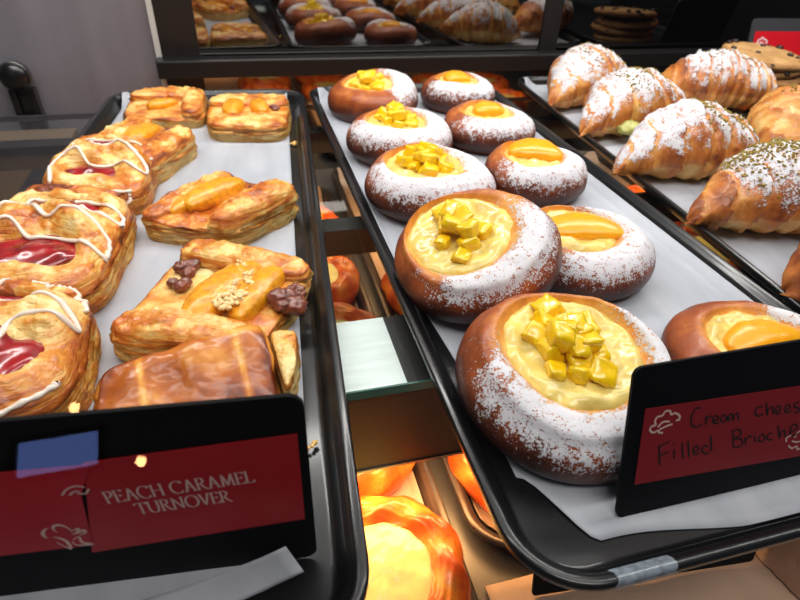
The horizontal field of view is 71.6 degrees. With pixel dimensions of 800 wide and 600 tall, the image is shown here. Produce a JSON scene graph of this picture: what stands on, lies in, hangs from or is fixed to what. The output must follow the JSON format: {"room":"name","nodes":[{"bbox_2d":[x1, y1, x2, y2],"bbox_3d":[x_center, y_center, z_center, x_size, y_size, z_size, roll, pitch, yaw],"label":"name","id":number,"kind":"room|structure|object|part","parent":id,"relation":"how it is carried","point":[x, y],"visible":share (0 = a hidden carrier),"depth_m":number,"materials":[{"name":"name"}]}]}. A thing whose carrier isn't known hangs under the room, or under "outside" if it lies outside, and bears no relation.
{"room":"food shop","nodes":[
{"label":"food shop","id":0,"kind":"room"},
{"bbox_2d":[0,0,161,133],"bbox_3d":[-0.660,-0.333,0.644,0.699,0.471,0.020,-7,37,-13],"label":"wall","id":1,"kind":"structure","parent":0,"point":[78,54],"depth_m":0.72,"materials":[{"name":"paint"}]},
{"bbox_2d":[0,61,48,129],"bbox_3d":[-0.490,-0.264,0.721,0.038,0.089,0.025,-7,37,-13],"label":"door lock","id":2,"kind":"object","parent":1,"relation":"attached to","point":[15,76],"visible":0.91,"depth_m":0.72,"materials":[{"name":"black metal"}]},
{"bbox_3d":[-0.489,-0.284,0.705,0.036,0.036,0.023,-7,37,-13],"label":"knob","id":3,"kind":"part","parent":2,"relation":"part of","materials":[{"name":"black metal"}]},
{"bbox_2d":[145,0,564,169],"bbox_3d":[-0.040,-0.411,0.786,0.592,0.461,0.027,-7,37,-13],"label":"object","id":4,"kind":"structure","parent":1,"relation":"in","point":[179,28],"depth_m":0.79,"materials":[{"name":"black metal"}]},
{"bbox_2d":[156,48,719,78],"bbox_3d":[0.357,-0.391,0.899,1.405,0.023,0.026,-7,37,-13],"label":"door frame","id":5,"kind":"structure","parent":1,"relation":"attached to","point":[188,67],"depth_m":0.80,"materials":[{"name":"black metal"}]},
{"bbox_2d":[0,97,534,400],"bbox_3d":[0.163,-0.124,0.558,2.000,0.006,0.503,-7,37,-13],"label":"glass shelf","id":6,"kind":"object","parent":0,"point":[423,384],"visible":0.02,"depth_m":0.31,"materials":[{"name":"teal"}]},
{"bbox_2d":[39,89,368,599],"bbox_3d":[-0.175,-0.061,0.429,0.226,0.015,0.655,-4,37,-10],"label":"baking tray","id":7,"kind":"object","parent":6,"relation":"on","point":[338,569],"visible":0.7,"depth_m":0.28,"materials":[{"name":"black metal"}]},
{"bbox_2d":[0,92,303,599],"bbox_3d":[-0.179,-0.064,0.430,0.191,0.014,0.624,-4,37,-10],"label":"liner","id":8,"kind":"object","parent":7,"relation":"on","point":[252,162],"visible":0.2,"depth_m":0.40,"materials":[{"name":"white paper"}]},
{"bbox_2d":[0,278,101,417],"bbox_3d":[-0.211,0.026,0.282,0.104,0.046,0.122,-7,37,-13],"label":"cherry danish","id":9,"kind":"object","parent":8,"relation":"on","point":[51,351],"visible":0.92,"depth_m":0.27,"materials":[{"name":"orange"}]},
{"bbox_2d":[0,183,136,313],"bbox_3d":[-0.235,-0.044,0.372,0.099,0.045,0.149,-7,37,-13],"label":"cherry danish","id":10,"kind":"object","parent":8,"relation":"on","point":[82,238],"visible":0.94,"depth_m":0.35,"materials":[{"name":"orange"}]},
{"bbox_2d":[42,134,158,214],"bbox_3d":[-0.252,-0.115,0.471,0.085,0.040,0.126,-7,37,-13],"label":"cherry danish","id":11,"kind":"object","parent":8,"relation":"on","point":[117,163],"visible":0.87,"depth_m":0.45,"materials":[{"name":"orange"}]},
{"bbox_2d":[98,114,197,183],"bbox_3d":[-0.242,-0.148,0.525,0.118,0.031,0.087,24,41,26],"label":"peach turnover","id":12,"kind":"object","parent":8,"relation":"on","point":[172,148],"visible":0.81,"depth_m":0.52,"materials":[{"name":"orange food"}]},
{"bbox_2d":[0,393,316,595],"bbox_3d":[-0.102,0.065,0.193,0.140,0.092,0.019,-4,37,-9],"label":"price sign","id":13,"kind":"object","parent":8,"relation":"on","point":[88,497],"visible":1,"depth_m":0.18,"materials":[{"name":"black plastic"}]},
{"bbox_2d":[123,85,208,128],"bbox_3d":[-0.263,-0.218,0.623,0.091,0.027,0.092,-7,37,-13],"label":"peach turnover","id":14,"kind":"object","parent":8,"relation":"on","point":[186,106],"visible":0.98,"depth_m":0.61,"materials":[{"name":"orange food"}]},
{"bbox_2d":[93,324,300,409],"bbox_3d":[-0.100,0.041,0.283,0.102,0.026,0.059,-7,37,-13],"label":"turnover","id":15,"kind":"object","parent":8,"relation":"on","point":[242,361],"visible":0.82,"depth_m":0.28,"materials":[{"name":"brown food"}]},
{"bbox_2d":[109,239,313,362],"bbox_3d":[-0.106,-0.002,0.339,0.103,0.028,0.112,6,36,5],"label":"peach turnover","id":16,"kind":"object","parent":8,"relation":"on","point":[214,288],"visible":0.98,"depth_m":0.33,"materials":[{"name":"orange food"}]},
{"bbox_2d":[141,171,298,245],"bbox_3d":[-0.136,-0.074,0.430,0.088,0.032,0.100,17,38,18],"label":"peach turnover","id":17,"kind":"object","parent":8,"relation":"on","point":[219,205],"visible":0.99,"depth_m":0.41,"materials":[{"name":"orange food"}]},
{"bbox_2d":[143,546,303,599],"bbox_3d":[-0.084,0.109,0.194,0.101,0.020,0.020,-7,37,-13],"label":"paper scrap","id":18,"kind":"object","parent":8,"relation":"on","point":[242,582],"visible":1,"depth_m":0.20,"materials":[{"name":"white paper"}]},
{"bbox_2d":[206,93,291,141],"bbox_3d":[-0.167,-0.207,0.616,0.094,0.024,0.120,-7,37,-13],"label":"peach turnover","id":19,"kind":"object","parent":8,"relation":"on","point":[241,117],"visible":1,"depth_m":0.59,"materials":[{"name":"orange food"}]},
{"bbox_2d":[308,440,317,449],"bbox_3d":[-0.042,0.070,0.266,0.003,0.002,0.007,24,41,26],"label":"crumb","id":20,"kind":"object","parent":7,"relation":"on","point":[315,442],"visible":0.94,"depth_m":0.27,"materials":[{"name":"food"}]},
{"bbox_2d":[0,109,746,170],"bbox_3d":[0.141,-0.218,0.711,1.650,0.024,0.022,-7,37,-13],"label":"bar","id":21,"kind":"object","parent":6,"relation":"attached to","point":[31,154],"visible":0.02,"depth_m":0.58,"materials":[{"name":"black metal"}]},
{"bbox_2d":[322,192,680,256],"bbox_3d":[0.199,-0.085,0.534,1.650,0.024,0.022,-7,37,-13],"label":"bar","id":22,"kind":"object","parent":6,"relation":"attached to","point":[346,235],"visible":0.02,"depth_m":0.47,"materials":[{"name":"brown metal"}]},
{"bbox_2d":[17,169,46,192],"bbox_3d":[-0.363,-0.024,0.489,0.020,0.020,0.470,-7,37,-13],"label":"bar","id":23,"kind":"object","parent":22,"relation":"attached to","point":[35,177],"visible":0.02,"depth_m":0.62,"materials":[{"name":"black metal"}]},
{"bbox_2d":[309,83,799,592],"bbox_3d":[0.082,-0.090,0.488,0.246,0.016,0.662,-7,37,-13],"label":"baking tray","id":24,"kind":"object","parent":6,"relation":"on","point":[538,534],"visible":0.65,"depth_m":0.24,"materials":[{"name":"black metal"}]},
{"bbox_2d":[318,87,799,540],"bbox_3d":[0.083,-0.092,0.487,0.222,0.014,0.636,-7,37,-13],"label":"liner","id":25,"kind":"object","parent":24,"relation":"on","point":[679,280],"visible":0.15,"depth_m":0.35,"materials":[{"name":"white paper"}]},
{"bbox_2d":[328,68,417,123],"bbox_3d":[-0.032,-0.245,0.660,0.107,0.052,0.108,11,37,10],"label":"filled brioche","id":26,"kind":"object","parent":25,"relation":"on","point":[354,95],"visible":0.86,"depth_m":0.64,"materials":[{"name":"brown food"}]},
{"bbox_2d":[346,100,452,164],"bbox_3d":[0.000,-0.169,0.556,0.109,0.048,0.107,-7,37,-13],"label":"filled brioche","id":27,"kind":"object","parent":25,"relation":"on","point":[374,133],"visible":0.86,"depth_m":0.53,"materials":[{"name":"white food"}]},
{"bbox_2d":[364,141,496,222],"bbox_3d":[0.026,-0.105,0.469,0.112,0.048,0.114,-7,37,-13],"label":"brioche","id":28,"kind":"object","parent":25,"relation":"on","point":[404,178],"visible":0.84,"depth_m":0.45,"materials":[{"name":"white food"}]},
{"bbox_2d":[420,70,494,112],"bbox_3d":[0.073,-0.264,0.698,0.094,0.039,0.095,-7,37,-13],"label":"brioche","id":29,"kind":"object","parent":25,"relation":"on","point":[444,91],"visible":0.9,"depth_m":0.67,"materials":[{"name":"food"}]},
{"bbox_2d":[395,189,561,324],"bbox_3d":[0.050,-0.032,0.360,0.106,0.059,0.106,6,36,3],"label":"brioche","id":30,"kind":"object","parent":25,"relation":"on","point":[460,255],"visible":0.94,"depth_m":0.34,"materials":[{"name":"brown food"}]},
{"bbox_2d":[444,99,535,153],"bbox_3d":[0.097,-0.190,0.598,0.101,0.039,0.099,-7,37,-13],"label":"brioche","id":31,"kind":"object","parent":25,"relation":"on","point":[477,126],"visible":0.91,"depth_m":0.57,"materials":[{"name":"white food"}]},
{"bbox_2d":[485,138,587,206],"bbox_3d":[0.123,-0.119,0.501,0.092,0.040,0.092,-7,37,-13],"label":"brioche","id":32,"kind":"object","parent":25,"relation":"on","point":[539,171],"visible":0.94,"depth_m":0.48,"materials":[{"name":"food"}]},
{"bbox_2d":[455,292,670,484],"bbox_3d":[0.086,0.035,0.283,0.113,0.054,0.112,-3,37,-8],"label":"brioche","id":33,"kind":"object","parent":25,"relation":"on","point":[545,378],"visible":0.92,"depth_m":0.26,"materials":[{"name":"brown food"}]},
{"bbox_2d":[541,205,655,301],"bbox_3d":[0.130,-0.039,0.398,0.102,0.037,0.102,30,44,31],"label":"brioche","id":34,"kind":"object","parent":25,"relation":"on","point":[606,256],"visible":0.79,"depth_m":0.37,"materials":[{"name":"food"}]},
{"bbox_2d":[615,339,799,516],"bbox_3d":[0.165,0.054,0.253,0.150,0.079,0.029,-7,37,-13],"label":"price sign","id":35,"kind":"object","parent":25,"relation":"on","point":[703,426],"visible":0.99,"depth_m":0.24,"materials":[{"name":"black plastic"}]},
{"bbox_2d":[661,300,799,359],"bbox_3d":[0.199,0.033,0.306,0.101,0.034,0.103,-7,37,-13],"label":"brioche","id":36,"kind":"object","parent":25,"relation":"on","point":[711,327],"visible":0.42,"depth_m":0.31,"materials":[{"name":"brown food"}]},
{"bbox_2d":[518,76,799,313],"bbox_3d":[0.339,-0.130,0.561,0.245,0.015,0.660,-4,37,-10],"label":"baking tray","id":37,"kind":"object","parent":6,"relation":"on","point":[748,268],"visible":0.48,"depth_m":0.48,"materials":[{"name":"black metal"}]},
{"bbox_2d":[523,77,799,285],"bbox_3d":[0.339,-0.134,0.562,0.221,0.014,0.630,-4,37,-10],"label":"liner","id":38,"kind":"object","parent":37,"relation":"on","point":[771,252],"visible":0.13,"depth_m":0.46,"materials":[{"name":"white paper"}]},
{"bbox_2d":[547,42,626,107],"bbox_3d":[0.240,-0.294,0.721,0.154,0.073,0.087,-22,43,-30],"label":"croissant","id":39,"kind":"object","parent":38,"relation":"on","point":[571,76],"visible":0.8,"depth_m":0.69,"materials":[{"name":"food"}]},
{"bbox_2d":[578,67,685,137],"bbox_3d":[0.265,-0.230,0.638,0.167,0.070,0.091,-16,40,-24],"label":"croissant","id":40,"kind":"object","parent":38,"relation":"on","point":[620,100],"visible":0.85,"depth_m":0.61,"materials":[{"name":"food"}]},
{"bbox_2d":[611,97,760,179],"bbox_3d":[0.279,-0.158,0.540,0.161,0.071,0.089,-5,37,-11],"label":"croissant","id":41,"kind":"object","parent":38,"relation":"on","point":[685,139],"visible":0.93,"depth_m":0.51,"materials":[{"name":"food"}]},
{"bbox_2d":[662,47,776,110],"bbox_3d":[0.409,-0.286,0.714,0.156,0.070,0.087,6,36,4],"label":"croissant","id":42,"kind":"object","parent":38,"relation":"on","point":[730,78],"visible":0.79,"depth_m":0.69,"materials":[{"name":"food"}]},
{"bbox_2d":[684,137,799,233],"bbox_3d":[0.315,-0.095,0.456,0.177,0.071,0.093,-2,37,-7],"label":"croissant","id":43,"kind":"object","parent":38,"relation":"on","point":[757,188],"visible":1,"depth_m":0.43,"materials":[{"name":"brown food"}]},
{"bbox_2d":[746,84,799,141],"bbox_3d":[0.410,-0.180,0.564,0.102,0.073,0.105,4,36,1],"label":"croissant","id":44,"kind":"object","parent":38,"relation":"on","point":[776,114],"visible":0.66,"depth_m":0.55,"materials":[{"name":"orange food"}]},
{"bbox_2d":[779,243,799,301],"bbox_3d":[0.309,-0.023,0.369,0.106,0.058,0.072,0,36,-4],"label":"croissant","id":45,"kind":"object","parent":38,"relation":"on","point":[790,283],"visible":1,"depth_m":0.37,"materials":[{"name":"brown food"}]},
{"bbox_2d":[736,108,749,114],"bbox_3d":[0.605,-0.158,0.618,0.245,0.015,0.660,-4,37,-10],"label":"baking tray","id":46,"kind":"object","parent":6,"relation":"on","point":[747,111],"visible":0.02,"depth_m":0.74,"materials":[{"name":"black metal"}]},
{"bbox_2d":[748,18,799,55],"bbox_3d":[0.613,-0.393,0.873,0.151,0.088,0.023,-2,37,-7],"label":"price sign","id":47,"kind":"object","parent":46,"relation":"on","point":[785,32],"visible":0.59,"depth_m":0.86,"materials":[{"name":"grey"}]},
{"label":"cookie","id":48,"kind":"object","parent":46,"relation":"on","visible":0},
{"bbox_2d":[776,76,799,86],"bbox_3d":[0.517,-0.326,0.804,0.114,0.018,0.111,-16,40,-24],"label":"cookie","id":49,"kind":"object","parent":48,"relation":"on","point":[791,81],"visible":0.09,"depth_m":0.77,"materials":[{"name":"brown food"}]},
{"bbox_2d":[772,71,799,78],"bbox_3d":[0.523,-0.340,0.801,0.110,0.020,0.112,20,39,21],"label":"cookie","id":50,"kind":"object","parent":49,"relation":"on","point":[778,75],"visible":0.09,"depth_m":0.76,"materials":[{"name":"brown food"}]},
{"bbox_2d":[721,39,799,71],"bbox_3d":[0.517,-0.349,0.790,0.111,0.022,0.114,6,36,4],"label":"cookie","id":51,"kind":"object","parent":50,"relation":"on","point":[776,58],"visible":0.81,"depth_m":0.78,"materials":[{"name":"brown food"}]},
{"bbox_2d":[315,151,597,599],"bbox_3d":[0.146,0.044,0.586,2.140,0.020,0.980,-7,37,-13],"label":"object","id":52,"kind":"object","parent":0,"point":[486,563],"depth_m":0.39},
{"bbox_2d":[0,128,77,200],"bbox_3d":[-0.555,-0.151,0.700,0.285,0.100,0.060,-7,37,-13],"label":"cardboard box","id":53,"kind":"object","parent":52,"relation":"on","point":[11,182],"visible":0.24,"depth_m":0.69,"materials":[{"name":"brown cardboard"}]},
{"bbox_2d":[317,186,423,504],"bbox_3d":[-0.134,0.034,0.548,0.200,0.014,0.629,-7,37,-13],"label":"liner","id":54,"kind":"object","parent":52,"relation":"on","point":[409,488],"visible":0.02,"depth_m":0.42,"materials":[{"name":"paper"}]},
{"bbox_2d":[320,206,338,218],"bbox_3d":[-0.126,-0.087,0.695,0.116,0.031,0.114,21,40,23],"label":"pastry","id":55,"kind":"object","parent":54,"relation":"on","point":[326,213],"visible":0.02,"depth_m":0.71,"materials":[{"name":"orange food"}]},
{"bbox_2d":[327,256,359,303],"bbox_3d":[-0.100,-0.023,0.610,0.114,0.032,0.116,14,38,15],"label":"pastry","id":56,"kind":"object","parent":54,"relation":"on","point":[344,276],"visible":0.18,"depth_m":0.60,"materials":[{"name":"orange food"}]},
{"bbox_2d":[333,302,375,322],"bbox_3d":[-0.067,0.042,0.523,0.111,0.032,0.119,31,44,32],"label":"pastry","id":57,"kind":"object","parent":54,"relation":"on","point":[344,312],"visible":0.08,"depth_m":0.55,"materials":[{"name":"orange food"}]},
{"bbox_2d":[357,463,414,496],"bbox_3d":[-0.042,0.108,0.435,0.113,0.032,0.115,1,36,-2],"label":"pastry","id":58,"kind":"object","parent":54,"relation":"on","point":[383,482],"visible":0.02,"depth_m":0.40,"materials":[{"name":"orange food"}]},
{"bbox_2d":[320,186,478,599],"bbox_3d":[-0.134,0.036,0.548,0.224,0.015,0.655,-7,37,-13],"label":"baking tray","id":59,"kind":"object","parent":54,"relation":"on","point":[431,497],"visible":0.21,"depth_m":0.42,"materials":[{"name":"metal"}]},
{"bbox_2d":[360,496,471,599],"bbox_3d":[-0.012,0.174,0.347,0.116,0.032,0.119,6,36,4],"label":"pastry","id":60,"kind":"object","parent":54,"relation":"on","point":[414,553],"visible":0.66,"depth_m":0.35,"materials":[{"name":"orange food"}]},
{"bbox_2d":[337,167,496,530],"bbox_3d":[0.081,-0.033,0.653,0.208,0.014,0.623,-7,37,-13],"label":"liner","id":61,"kind":"object","parent":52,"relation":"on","point":[485,516],"visible":0.02,"depth_m":0.67,"materials":[{"name":"paper"}]},
{"bbox_2d":[381,273,402,314],"bbox_3d":[0.037,-0.016,0.610,0.111,0.032,0.115,-11,38,-18],"label":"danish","id":62,"kind":"object","parent":61,"relation":"on","point":[386,287],"visible":0.03,"depth_m":0.59,"materials":[{"name":"orange food"}]},
{"bbox_2d":[448,454,488,512],"bbox_3d":[0.098,0.119,0.430,0.115,0.032,0.117,-19,42,-27],"label":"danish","id":63,"kind":"object","parent":61,"relation":"on","point":[458,464],"visible":0.03,"depth_m":0.41,"materials":[{"name":"orange food"}]},
{"bbox_2d":[331,166,507,548],"bbox_3d":[0.082,-0.029,0.651,0.232,0.015,0.655,-7,37,-13],"label":"baking tray","id":64,"kind":"object","parent":52,"relation":"on","point":[472,518],"visible":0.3,"depth_m":0.41,"materials":[{"name":"metal"}]},
{"bbox_2d":[485,552,799,599],"bbox_3d":[0.252,0.218,0.336,0.360,0.003,0.178,-7,37,-13],"label":"shelf","id":65,"kind":"object","parent":52,"relation":"on","point":[752,580],"visible":0.4,"depth_m":0.37,"materials":[{"name":"wood"}]},
{"bbox_2d":[532,551,755,595],"bbox_3d":[0.164,0.164,0.362,0.160,0.046,0.014,-4,37,-9],"label":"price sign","id":66,"kind":"object","parent":65,"relation":"on","point":[540,586],"visible":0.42,"depth_m":0.36,"materials":[{"name":"black plastic"}]},
{"bbox_2d":[756,539,799,598],"bbox_3d":[0.294,0.156,0.370,0.085,0.059,0.053,-13,39,-21],"label":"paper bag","id":67,"kind":"object","parent":65,"relation":"on","point":[783,560],"visible":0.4,"depth_m":0.37,"materials":[{"name":"brown paper"}]},
{"bbox_2d":[543,0,799,150],"bbox_3d":[0.653,-0.498,0.954,0.862,0.461,0.020,-7,37,-13],"label":"door","id":68,"kind":"structure","parent":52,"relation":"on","point":[611,24],"depth_m":0.91,"materials":[{"name":"black"}]},
{"bbox_2d":[577,150,685,224],"bbox_3d":[0.318,-0.058,0.707,0.232,0.015,0.655,-7,37,-13],"label":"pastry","id":69,"kind":"object","parent":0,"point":[601,159],"visible":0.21,"depth_m":0.94,"materials":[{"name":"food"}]},
{"bbox_2d":[584,151,687,226],"bbox_3d":[0.317,-0.060,0.707,0.208,0.014,0.629,-7,37,-13],"label":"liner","id":70,"kind":"object","parent":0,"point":[591,155],"visible":0.02,"depth_m":0.94,"materials":[{"name":"paper"}]},
{"bbox_2d":[626,184,681,225],"bbox_3d":[0.345,-0.132,0.790,0.117,0.032,0.116,-27,45,-34],"label":"pastry","id":71,"kind":"object","parent":70,"relation":"on","point":[635,188],"visible":0.02,"depth_m":0.81,"materials":[{"name":"orange food"}]},
{"bbox_2d":[681,227,741,270],"bbox_3d":[0.388,-0.059,0.693,0.118,0.032,0.118,4,36,2],"label":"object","id":72,"kind":"object","parent":70,"relation":"on","point":[689,230],"visible":0.06,"depth_m":0.70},
{"bbox_3d":[1.224,-0.211,0.620,0.020,0.481,1.180,-7,37,-13],"label":"wall","id":73,"kind":"structure","parent":0,"visible":0},
{"bbox_2d":[336,315,430,391],"bbox_3d":[-0.015,0.057,0.361,0.050,0.066,0.062,-7,37,-13],"label":"light","id":74,"kind":"object","parent":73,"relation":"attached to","point":[383,351],"depth_m":0.34,"materials":[{"name":"white plastic"}]},
{"bbox_3d":[-0.376,0.077,0.255,0.772,0.002,0.066,-7,37,-13],"label":"plate","id":75,"kind":"part","parent":74,"relation":"part of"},
{"bbox_3d":[0.590,-0.041,0.484,1.228,0.002,0.066,-7,37,-13],"label":"dark plate","id":76,"kind":"part","parent":74,"relation":"part of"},
{"bbox_2d":[347,387,463,473],"bbox_3d":[-0.002,0.094,0.313,0.055,0.066,0.048,-7,37,-13],"label":"panel","id":77,"kind":"object","parent":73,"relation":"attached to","point":[398,429],"depth_m":0.33,"materials":[{"name":"brown metal"}]},
{"bbox_3d":[0.224,0.050,0.388,2.000,0.064,0.002,-7,37,-13],"label":"panel","id":78,"kind":"part","parent":77,"relation":"part of","materials":[{"name":"brown metal"}]}
]}

